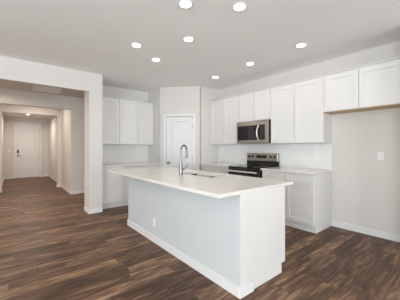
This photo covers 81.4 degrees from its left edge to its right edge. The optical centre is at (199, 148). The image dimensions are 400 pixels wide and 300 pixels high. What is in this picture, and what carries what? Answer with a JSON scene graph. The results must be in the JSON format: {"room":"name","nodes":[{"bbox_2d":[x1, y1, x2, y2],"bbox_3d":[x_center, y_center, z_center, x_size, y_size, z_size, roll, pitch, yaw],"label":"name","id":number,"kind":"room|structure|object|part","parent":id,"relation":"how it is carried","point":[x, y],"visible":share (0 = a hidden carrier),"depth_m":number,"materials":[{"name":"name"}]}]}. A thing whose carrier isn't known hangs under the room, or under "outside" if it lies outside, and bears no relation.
{"room":"kitchen","nodes":[
{"label":"kitchen","id":0,"kind":"room"},
{"bbox_2d":[2,112,3,180],"bbox_3d":[-6.986,-0.004,8.128,0.125,2.564,3.570,0,0,-39],"label":"wall","id":1,"kind":"structure","parent":0,"point":[2,112],"depth_m":8.35,"materials":[{"name":"white paint"}]},
{"bbox_2d":[4,117,48,176],"bbox_3d":[-7.501,-0.004,10.095,1.810,2.564,0.130,0,0,-39],"label":"wall","id":2,"kind":"structure","parent":0,"point":[8,121],"depth_m":9.76,"materials":[{"name":"white paint"}]},
{"bbox_2d":[16,124,38,177],"bbox_3d":[-7.449,0.121,10.073,0.818,2.293,0.105,0,0,-39],"label":"door","id":3,"kind":"structure","parent":2,"relation":"in","point":[27,135],"depth_m":10.07,"materials":[{"name":"white paint"}]},
{"bbox_2d":[14,122,40,178],"bbox_3d":[-7.434,0.092,10.054,0.954,2.371,0.016,0,0,-39],"label":"trim","id":4,"kind":"structure","parent":2,"relation":"attached to","point":[15,123],"depth_m":9.97,"materials":[{"name":"white paint"}]},
{"bbox_2d":[3,112,52,119],"bbox_3d":[-6.377,-1.365,8.714,1.830,0.155,3.712,0,0,-39],"label":"ceiling","id":5,"kind":"structure","parent":0,"point":[5,114],"depth_m":9.49,"materials":[{"name":"white paint"}]},
{"bbox_2d":[0,104,60,192],"bbox_3d":[-5.335,-0.071,7.078,2.260,2.699,0.140,0,0,-39],"label":"entry","id":6,"kind":"object","parent":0,"point":[8,108],"visible":0.46,"depth_m":7.22,"materials":[{"name":"white paint"}]},
{"bbox_2d":[0,88,83,190],"bbox_3d":[-4.865,-0.071,6.373,4.700,2.699,1.547,0,0,-39],"label":"wall","id":7,"kind":"structure","parent":0,"point":[72,108],"depth_m":6.50,"materials":[{"name":"white paint"}]},
{"bbox_2d":[56,184,83,193],"bbox_3d":[-4.165,1.230,7.044,3.160,0.095,1.096,0,0,7],"label":"baseboard","id":8,"kind":"structure","parent":7,"relation":"attached to","point":[57,185],"depth_m":6.60,"materials":[{"name":"white paint"}]},
{"bbox_2d":[0,56,101,208],"bbox_3d":[-4.252,-0.092,3.029,5.629,2.740,0.360,0,0,-39],"label":"wall","id":9,"kind":"structure","parent":0,"point":[11,69],"depth_m":4.52,"materials":[{"name":"white paint"}]},
{"bbox_2d":[49,116,56,179],"bbox_3d":[-5.679,-0.004,9.192,0.125,2.564,3.570,0,0,-39],"label":"wall","id":10,"kind":"structure","parent":0,"point":[53,120],"depth_m":9.34,"materials":[{"name":"white paint"}]},
{"bbox_2d":[2,174,56,185],"bbox_3d":[-6.334,1.230,8.661,1.557,0.095,3.566,0,0,-39],"label":"baseboard","id":11,"kind":"structure","parent":10,"relation":"attached to","point":[44,175],"depth_m":9.68,"materials":[{"name":"white paint"}]},
{"bbox_2d":[84,92,84,203],"bbox_3d":[-2.404,-0.092,5.114,0.130,2.740,0.539,0,0,-39],"label":"wall","id":12,"kind":"structure","parent":0,"point":[84,92],"depth_m":5.27,"materials":[{"name":"white paint"}]},
{"bbox_2d":[84,206,102,213],"bbox_3d":[-2.165,1.230,4.718,0.259,0.095,0.374,0,0,-39],"label":"baseboard","id":13,"kind":"object","parent":12,"relation":"attached to","point":[95,210],"visible":1,"depth_m":4.58,"materials":[{"name":"white paint"}]},
{"bbox_2d":[102,85,147,144],"bbox_3d":[-1.909,-0.092,5.780,1.476,2.740,0.130,0,0,-39],"label":"wall","id":14,"kind":"structure","parent":0,"point":[108,91],"depth_m":5.72,"materials":[{"name":"white paint"}]},
{"bbox_2d":[102,96,119,144],"bbox_3d":[-2.138,-0.611,5.290,0.501,1.054,0.338,0,0,-39],"label":"upper cabinet","id":15,"kind":"object","parent":14,"relation":"attached to","point":[110,105],"visible":0.62,"depth_m":5.20,"materials":[{"name":"white paint"}]},
{"bbox_2d":[102,145,147,163],"bbox_3d":[-1.904,0.140,5.694,1.375,0.444,0.008,0,0,-39],"label":"backsplash","id":16,"kind":"structure","parent":14,"relation":"attached to","point":[110,153],"depth_m":5.73,"materials":[{"name":"white tile"}]},
{"bbox_2d":[116,98,153,144],"bbox_3d":[-1.605,-0.611,5.723,0.870,1.054,0.338,0,0,-39],"label":"upper cabinet","id":17,"kind":"object","parent":14,"relation":"attached to","point":[135,117],"visible":0.86,"depth_m":5.56,"materials":[{"name":"white paint"}]},
{"bbox_3d":[-1.672,-0.597,5.470,0.434,1.006,0.020,0,0,-39],"label":"door","id":18,"kind":"part","parent":17,"relation":"part of","materials":[{"name":"white paint"}]},
{"bbox_3d":[-1.604,-1.130,5.723,0.870,0.016,0.336,0,0,-39],"label":"moulding","id":19,"kind":"part","parent":17,"relation":"part of","materials":[{"name":"white paint"}]},
{"bbox_3d":[-1.338,-0.597,5.742,0.409,1.006,0.020,0,0,-39],"label":"door","id":20,"kind":"part","parent":17,"relation":"part of","materials":[{"name":"white paint"}]},
{"bbox_2d":[148,88,159,166],"bbox_3d":[-1.146,-0.092,5.933,0.100,2.740,0.594,0,0,-39],"label":"wall","id":21,"kind":"structure","parent":0,"point":[153,96],"depth_m":5.81,"materials":[{"name":"white paint"}]},
{"bbox_2d":[160,86,199,170],"bbox_3d":[-0.479,-0.092,5.616,0.969,2.740,0.100,0,0,8],"label":"wall","id":22,"kind":"structure","parent":0,"point":[173,100],"depth_m":5.56,"materials":[{"name":"white paint"}]},
{"bbox_2d":[163,114,194,169],"bbox_3d":[-0.494,0.233,5.559,0.780,2.090,0.015,0,0,8],"label":"trim","id":23,"kind":"structure","parent":22,"relation":"attached to","point":[164,115],"depth_m":5.59,"materials":[{"name":"white paint"}]},
{"bbox_2d":[166,116,192,169],"bbox_3d":[-0.492,0.257,5.570,0.656,2.023,0.110,0,0,8],"label":"door","id":24,"kind":"structure","parent":22,"relation":"in","point":[179,130],"depth_m":5.59,"materials":[{"name":"white paint"}]},
{"bbox_2d":[0,0,399,97],"bbox_3d":[-1.042,-1.502,1.200,8.599,0.160,14.677,0,0,-39],"label":"ceiling","id":25,"kind":"structure","parent":0,"point":[91,36],"depth_m":3.05,"materials":[{"name":"paint"}]},
{"bbox_2d":[32,85,62,93],"bbox_3d":[-3.631,-1.415,5.554,0.580,0.010,0.800,0,0,-39],"label":"ceiling vent","id":26,"kind":"object","parent":25,"relation":"in","point":[35,87],"visible":0.76,"depth_m":5.61,"materials":[{"name":"white metal"}]},
{"bbox_2d":[131,43,141,47],"bbox_3d":[-0.901,-1.454,3.301,0.152,0.012,0.152,0,0,-39],"label":"recessed light","id":27,"kind":"object","parent":25,"relation":"in","point":[136,45],"visible":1,"depth_m":3.29,"materials":[{"name":"white paint"}]},
{"bbox_2d":[178,0,192,8],"bbox_3d":[-0.147,-1.454,2.354,0.152,0.012,0.152,0,0,-39],"label":"recessed light","id":28,"kind":"object","parent":25,"relation":"in","point":[185,4],"visible":1,"depth_m":2.35,"materials":[{"name":"white paint"}]},
{"bbox_2d":[183,36,193,41],"bbox_3d":[-0.154,-1.454,3.120,0.152,0.012,0.152,0,0,-39],"label":"recessed light","id":29,"kind":"object","parent":25,"relation":"in","point":[188,38],"visible":1,"depth_m":3.11,"materials":[{"name":"white paint"}]},
{"bbox_2d":[232,2,246,10],"bbox_3d":[0.409,-1.454,2.403,0.152,0.012,0.152,0,0,-39],"label":"recessed light","id":30,"kind":"object","parent":25,"relation":"in","point":[239,6],"visible":1,"depth_m":2.39,"materials":[{"name":"white paint"}]},
{"bbox_2d":[295,43,306,47],"bbox_3d":[1.433,-1.454,3.301,0.152,0.012,0.152,0,0,-39],"label":"recessed light","id":31,"kind":"object","parent":25,"relation":"in","point":[299,45],"visible":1,"depth_m":3.29,"materials":[{"name":"white paint"}]},
{"bbox_2d":[0,176,399,299],"bbox_3d":[-2.217,1.338,2.644,8.599,0.120,18.400,0,0,-39],"label":"floor","id":32,"kind":"structure","parent":0,"point":[51,248],"depth_m":2.58,"materials":[{"name":"brown wood"}]},
{"bbox_2d":[102,166,123,208],"bbox_3d":[-2.049,0.836,5.188,0.510,0.884,0.610,0,0,-39],"label":"base cabinet","id":33,"kind":"object","parent":32,"relation":"on","point":[112,183],"visible":0.57,"depth_m":4.96,"materials":[{"name":"white paint"}]},
{"bbox_3d":[-1.863,0.479,4.959,0.486,0.138,0.020,0,0,-39],"label":"drawer","id":34,"kind":"part","parent":33,"relation":"part of","materials":[{"name":"white paint"}]},
{"bbox_3d":[-1.863,0.860,4.959,0.486,0.612,0.020,0,0,-39],"label":"door","id":35,"kind":"part","parent":33,"relation":"part of","materials":[{"name":"white paint"}]},
{"bbox_2d":[124,164,158,205],"bbox_3d":[-1.516,0.836,5.621,0.861,0.884,0.610,0,0,-39],"label":"base cabinet","id":36,"kind":"object","parent":32,"relation":"on","point":[156,165],"visible":0.23,"depth_m":5.16,"materials":[{"name":"white paint"}]},
{"bbox_3d":[-1.494,0.860,5.259,0.414,0.612,0.020,0,0,-39],"label":"door","id":37,"kind":"part","parent":36,"relation":"part of","materials":[{"name":"white paint"}]},
{"bbox_2d":[102,162,159,166],"bbox_3d":[-1.705,0.378,5.449,1.374,0.031,0.638,0,0,-39],"label":"countertop","id":38,"kind":"structure","parent":36,"relation":"on","point":[131,163],"depth_m":5.39,"materials":[{"name":"white stone"}]},
{"bbox_3d":[-1.494,0.479,5.259,0.414,0.138,0.020,0,0,-39],"label":"drawer","id":39,"kind":"part","parent":36,"relation":"part of","materials":[{"name":"white paint"}]},
{"bbox_3d":[-1.166,0.479,5.526,0.414,0.138,0.020,0,0,-39],"label":"drawer","id":40,"kind":"part","parent":36,"relation":"part of","materials":[{"name":"white paint"}]},
{"bbox_2d":[127,174,284,298],"bbox_3d":[-0.147,0.836,3.147,0.741,0.884,2.451,0,0,-39],"label":"kitchen island","id":41,"kind":"object","parent":32,"relation":"on","point":[237,242],"visible":0.9,"depth_m":2.30,"materials":[{"name":"paint"}]},
{"bbox_3d":[-0.371,0.836,2.965,0.137,0.884,2.423,0,0,-39],"label":"panel","id":42,"kind":"part","parent":41,"relation":"part of","materials":[{"name":"paint"}]},
{"bbox_3d":[-0.363,1.230,2.971,0.185,0.095,2.451,0,0,-39],"label":"baseboard","id":43,"kind":"part","parent":41,"relation":"part of","materials":[{"name":"white paint"}]},
{"bbox_2d":[108,167,292,198],"bbox_3d":[-0.259,0.378,3.179,1.108,0.031,2.633,0,0,-39],"label":"island countertop","id":44,"kind":"structure","parent":41,"relation":"on","point":[224,185],"depth_m":2.52,"materials":[{"name":"white stone"}]},
{"bbox_2d":[179,144,187,174],"bbox_3d":[-0.201,0.156,3.199,0.124,0.412,0.190,0,0,31],"label":"faucet","id":45,"kind":"object","parent":44,"relation":"on","point":[181,168],"visible":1,"depth_m":3.15,"materials":[{"name":"silver metal"}]},
{"bbox_3d":[-0.224,0.048,3.220,0.025,0.196,0.166,0,0,31],"label":"spout","id":46,"kind":"part","parent":45,"relation":"part of","materials":[{"name":"silver metal"}]},
{"bbox_3d":[0.395,0.788,2.023,0.137,0.788,0.004,0,0,-39],"label":"corner trim","id":47,"kind":"part","parent":41,"relation":"part of","materials":[{"name":"white paint"}]},
{"bbox_3d":[0.661,0.786,2.257,0.569,0.784,0.018,0,0,-39],"label":"panel","id":48,"kind":"part","parent":41,"relation":"part of","materials":[{"name":"white paint"}]},
{"bbox_2d":[201,165,227,175],"bbox_3d":[0.549,0.836,5.334,0.610,0.884,0.956,0,0,-39],"label":"base cabinet","id":49,"kind":"object","parent":32,"relation":"on","point":[217,169],"visible":0.23,"depth_m":5.13,"materials":[{"name":"white paint"}]},
{"bbox_3d":[0.172,0.479,5.330,0.020,0.138,0.462,0,0,-39],"label":"drawer","id":50,"kind":"part","parent":49,"relation":"part of","materials":[{"name":"white paint"}]},
{"bbox_3d":[0.469,0.479,4.965,0.020,0.138,0.462,0,0,-39],"label":"drawer","id":51,"kind":"part","parent":49,"relation":"part of","materials":[{"name":"white paint"}]},
{"bbox_2d":[200,162,246,166],"bbox_3d":[0.538,0.378,5.324,0.638,0.031,0.960,0,0,-39],"label":"countertop","id":52,"kind":"structure","parent":49,"relation":"on","point":[220,164],"depth_m":5.13,"materials":[{"name":"white stone"}]},
{"bbox_2d":[227,153,278,177],"bbox_3d":[1.035,0.693,4.614,0.702,1.170,0.758,0,0,-39],"label":"range","id":53,"kind":"object","parent":32,"relation":"on","point":[253,167],"visible":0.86,"depth_m":4.60,"materials":[{"name":"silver metal"}]},
{"bbox_3d":[0.787,0.450,4.412,0.062,0.033,0.689,0,0,-39],"label":"oven handle","id":54,"kind":"part","parent":53,"relation":"part of","materials":[{"name":"metal"}]},
{"bbox_3d":[0.834,0.690,4.450,0.059,0.627,0.754,0,0,-39],"label":"oven door","id":55,"kind":"part","parent":53,"relation":"part of","materials":[{"name":"black glass"}]},
{"bbox_2d":[229,165,274,168],"bbox_3d":[1.042,0.367,4.620,0.575,0.014,0.758,0,0,-39],"label":"cooktop","id":56,"kind":"object","parent":53,"relation":"in","point":[234,166],"depth_m":4.54,"materials":[{"name":"black glass"}]},
{"bbox_3d":[1.287,0.188,4.819,0.054,0.160,0.758,0,0,-39],"label":"control panel","id":57,"kind":"part","parent":53,"relation":"part of","materials":[{"name":"silver metal"}]},
{"bbox_2d":[262,170,331,232],"bbox_3d":[1.635,0.836,4.000,0.610,0.884,0.936,0,0,-39],"label":"base cabinet","id":58,"kind":"object","parent":32,"relation":"on","point":[308,202],"visible":0.7,"depth_m":3.64,"materials":[{"name":"white paint"}]},
{"bbox_3d":[1.261,0.479,3.992,0.020,0.138,0.452,0,0,-39],"label":"drawer","id":59,"kind":"part","parent":58,"relation":"part of","materials":[{"name":"white paint"}]},
{"bbox_3d":[1.261,0.860,3.992,0.020,0.612,0.452,0,0,-39],"label":"door","id":60,"kind":"part","parent":58,"relation":"part of","materials":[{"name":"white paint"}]},
{"bbox_2d":[261,167,332,174],"bbox_3d":[1.631,0.378,3.981,0.638,0.031,0.965,0,0,-39],"label":"countertop","id":61,"kind":"structure","parent":58,"relation":"on","point":[278,169],"depth_m":3.77,"materials":[{"name":"white stone"}]},
{"bbox_3d":[1.552,0.479,3.635,0.020,0.138,0.452,0,0,-39],"label":"drawer","id":62,"kind":"part","parent":58,"relation":"part of","materials":[{"name":"white paint"}]},
{"bbox_3d":[1.552,0.860,3.635,0.020,0.612,0.452,0,0,-39],"label":"door","id":63,"kind":"part","parent":58,"relation":"part of","materials":[{"name":"white paint"}]},
{"bbox_2d":[200,87,218,170],"bbox_3d":[0.226,-0.092,5.755,0.580,2.740,0.100,0,0,-39],"label":"wall","id":64,"kind":"structure","parent":0,"point":[209,153],"depth_m":5.63,"materials":[{"name":"white paint"}]},
{"bbox_2d":[219,40,399,234],"bbox_3d":[3.611,-0.092,2.160,0.130,2.740,9.991,0,0,-39],"label":"wall","id":65,"kind":"structure","parent":0,"point":[365,188],"depth_m":3.48,"materials":[{"name":"white paint"}]},
{"bbox_2d":[209,95,241,144],"bbox_3d":[0.654,-0.611,5.419,0.338,1.054,0.956,0,0,-39],"label":"upper cabinet","id":66,"kind":"object","parent":65,"relation":"attached to","point":[224,112],"visible":0.86,"depth_m":5.28,"materials":[{"name":"white paint"}]},
{"bbox_3d":[0.410,-0.597,5.475,0.020,1.006,0.436,0,0,-39],"label":"door","id":67,"kind":"part","parent":66,"relation":"part of","materials":[{"name":"white paint"}]},
{"bbox_3d":[0.653,-1.130,5.418,0.336,0.016,0.956,0,0,-39],"label":"moulding","id":68,"kind":"part","parent":66,"relation":"part of","materials":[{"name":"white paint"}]},
{"bbox_3d":[0.691,-0.597,5.130,0.020,1.006,0.436,0,0,-39],"label":"door","id":69,"kind":"part","parent":66,"relation":"part of","materials":[{"name":"white paint"}]},
{"bbox_2d":[239,87,270,121],"bbox_3d":[1.198,-0.838,4.751,0.338,0.600,0.766,0,0,-39],"label":"upper cabinet","id":70,"kind":"object","parent":65,"relation":"attached to","point":[254,105],"visible":0.81,"depth_m":4.61,"materials":[{"name":"white paint"}]},
{"bbox_3d":[0.960,-0.824,4.799,0.020,0.552,0.366,0,0,-39],"label":"door","id":71,"kind":"part","parent":70,"relation":"part of","materials":[{"name":"white paint"}]},
{"bbox_2d":[237,119,270,143],"bbox_3d":[1.145,-0.317,4.707,0.476,0.438,0.757,0,0,-39],"label":"microwave","id":72,"kind":"object","parent":70,"relation":"attached to","point":[258,131],"visible":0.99,"depth_m":4.54,"materials":[{"name":"silver metal"}]},
{"bbox_3d":[0.970,-0.292,4.677,0.036,0.380,0.582,0,0,-39],"label":"door","id":73,"kind":"part","parent":72,"relation":"part of","materials":[{"name":"black glass"}]},
{"bbox_3d":[1.211,-0.292,4.382,0.036,0.380,0.171,0,0,-39],"label":"control panel","id":74,"kind":"part","parent":72,"relation":"part of","materials":[{"name":"silver metal"}]},
{"bbox_3d":[1.197,-1.130,4.750,0.336,0.016,0.766,0,0,-39],"label":"moulding","id":75,"kind":"part","parent":70,"relation":"part of","materials":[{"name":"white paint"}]},
{"bbox_3d":[1.197,-0.824,4.508,0.020,0.552,0.366,0,0,-39],"label":"door","id":76,"kind":"part","parent":70,"relation":"part of","materials":[{"name":"white paint"}]},
{"bbox_2d":[219,143,331,169],"bbox_3d":[1.322,0.140,4.862,0.008,0.444,2.668,0,0,-39],"label":"backsplash","id":77,"kind":"structure","parent":65,"relation":"attached to","point":[290,155],"depth_m":4.40,"materials":[{"name":"white tile"}]},
{"bbox_2d":[270,75,331,143],"bbox_3d":[1.738,-0.611,4.088,0.338,1.054,0.942,0,0,-39],"label":"upper cabinet","id":78,"kind":"object","parent":65,"relation":"attached to","point":[297,115],"visible":0.85,"depth_m":3.91,"materials":[{"name":"white paint"}]},
{"bbox_3d":[1.472,-0.597,4.170,0.020,1.006,0.454,0,0,-39],"label":"door","id":79,"kind":"part","parent":78,"relation":"part of","materials":[{"name":"white paint"}]},
{"bbox_3d":[1.737,-1.130,4.087,0.336,0.016,0.942,0,0,-39],"label":"moulding","id":80,"kind":"part","parent":78,"relation":"part of","materials":[{"name":"white paint"}]},
{"bbox_3d":[1.765,-0.597,3.810,0.020,1.006,0.454,0,0,-39],"label":"door","id":81,"kind":"part","parent":78,"relation":"part of","materials":[{"name":"white paint"}]},
{"bbox_2d":[323,57,399,114],"bbox_3d":[2.340,-0.844,3.348,0.338,0.589,0.964,0,0,-39],"label":"upper cabinet","id":82,"kind":"object","parent":65,"relation":"attached to","point":[373,86],"visible":1,"depth_m":3.21,"materials":[{"name":"white paint"}]},
{"bbox_3d":[2.077,-0.830,3.427,0.020,0.541,0.448,0,0,-39],"label":"door","id":83,"kind":"part","parent":82,"relation":"part of","materials":[{"name":"white paint"}]},
{"bbox_3d":[2.339,-1.130,3.347,0.336,0.016,0.964,0,0,-39],"label":"moulding","id":84,"kind":"part","parent":82,"relation":"part of","materials":[{"name":"white paint"}]},
{"bbox_3d":[2.350,-0.555,3.356,0.312,0.012,0.964,0,0,-39],"label":"panel","id":85,"kind":"part","parent":82,"relation":"part of","materials":[{"name":"brown wood"}]},
{"bbox_3d":[2.365,-0.830,3.073,0.020,0.541,0.448,0,0,-39],"label":"door","id":86,"kind":"part","parent":82,"relation":"part of","materials":[{"name":"white paint"}]},
{"bbox_2d":[332,220,399,241],"bbox_3d":[2.467,1.230,3.450,0.012,0.095,0.958,0,0,-39],"label":"baseboard","id":87,"kind":"structure","parent":65,"relation":"attached to","point":[368,231],"depth_m":3.43,"materials":[{"name":"white paint"}]},
{"bbox_2d":[378,152,383,159],"bbox_3d":[2.577,0.113,3.319,0.008,0.116,0.072,0,0,-39],"label":"wall outlet","id":88,"kind":"object","parent":65,"relation":"attached to","point":[380,154],"visible":1,"depth_m":3.31,"materials":[{"name":"white plastic"}]}
]}

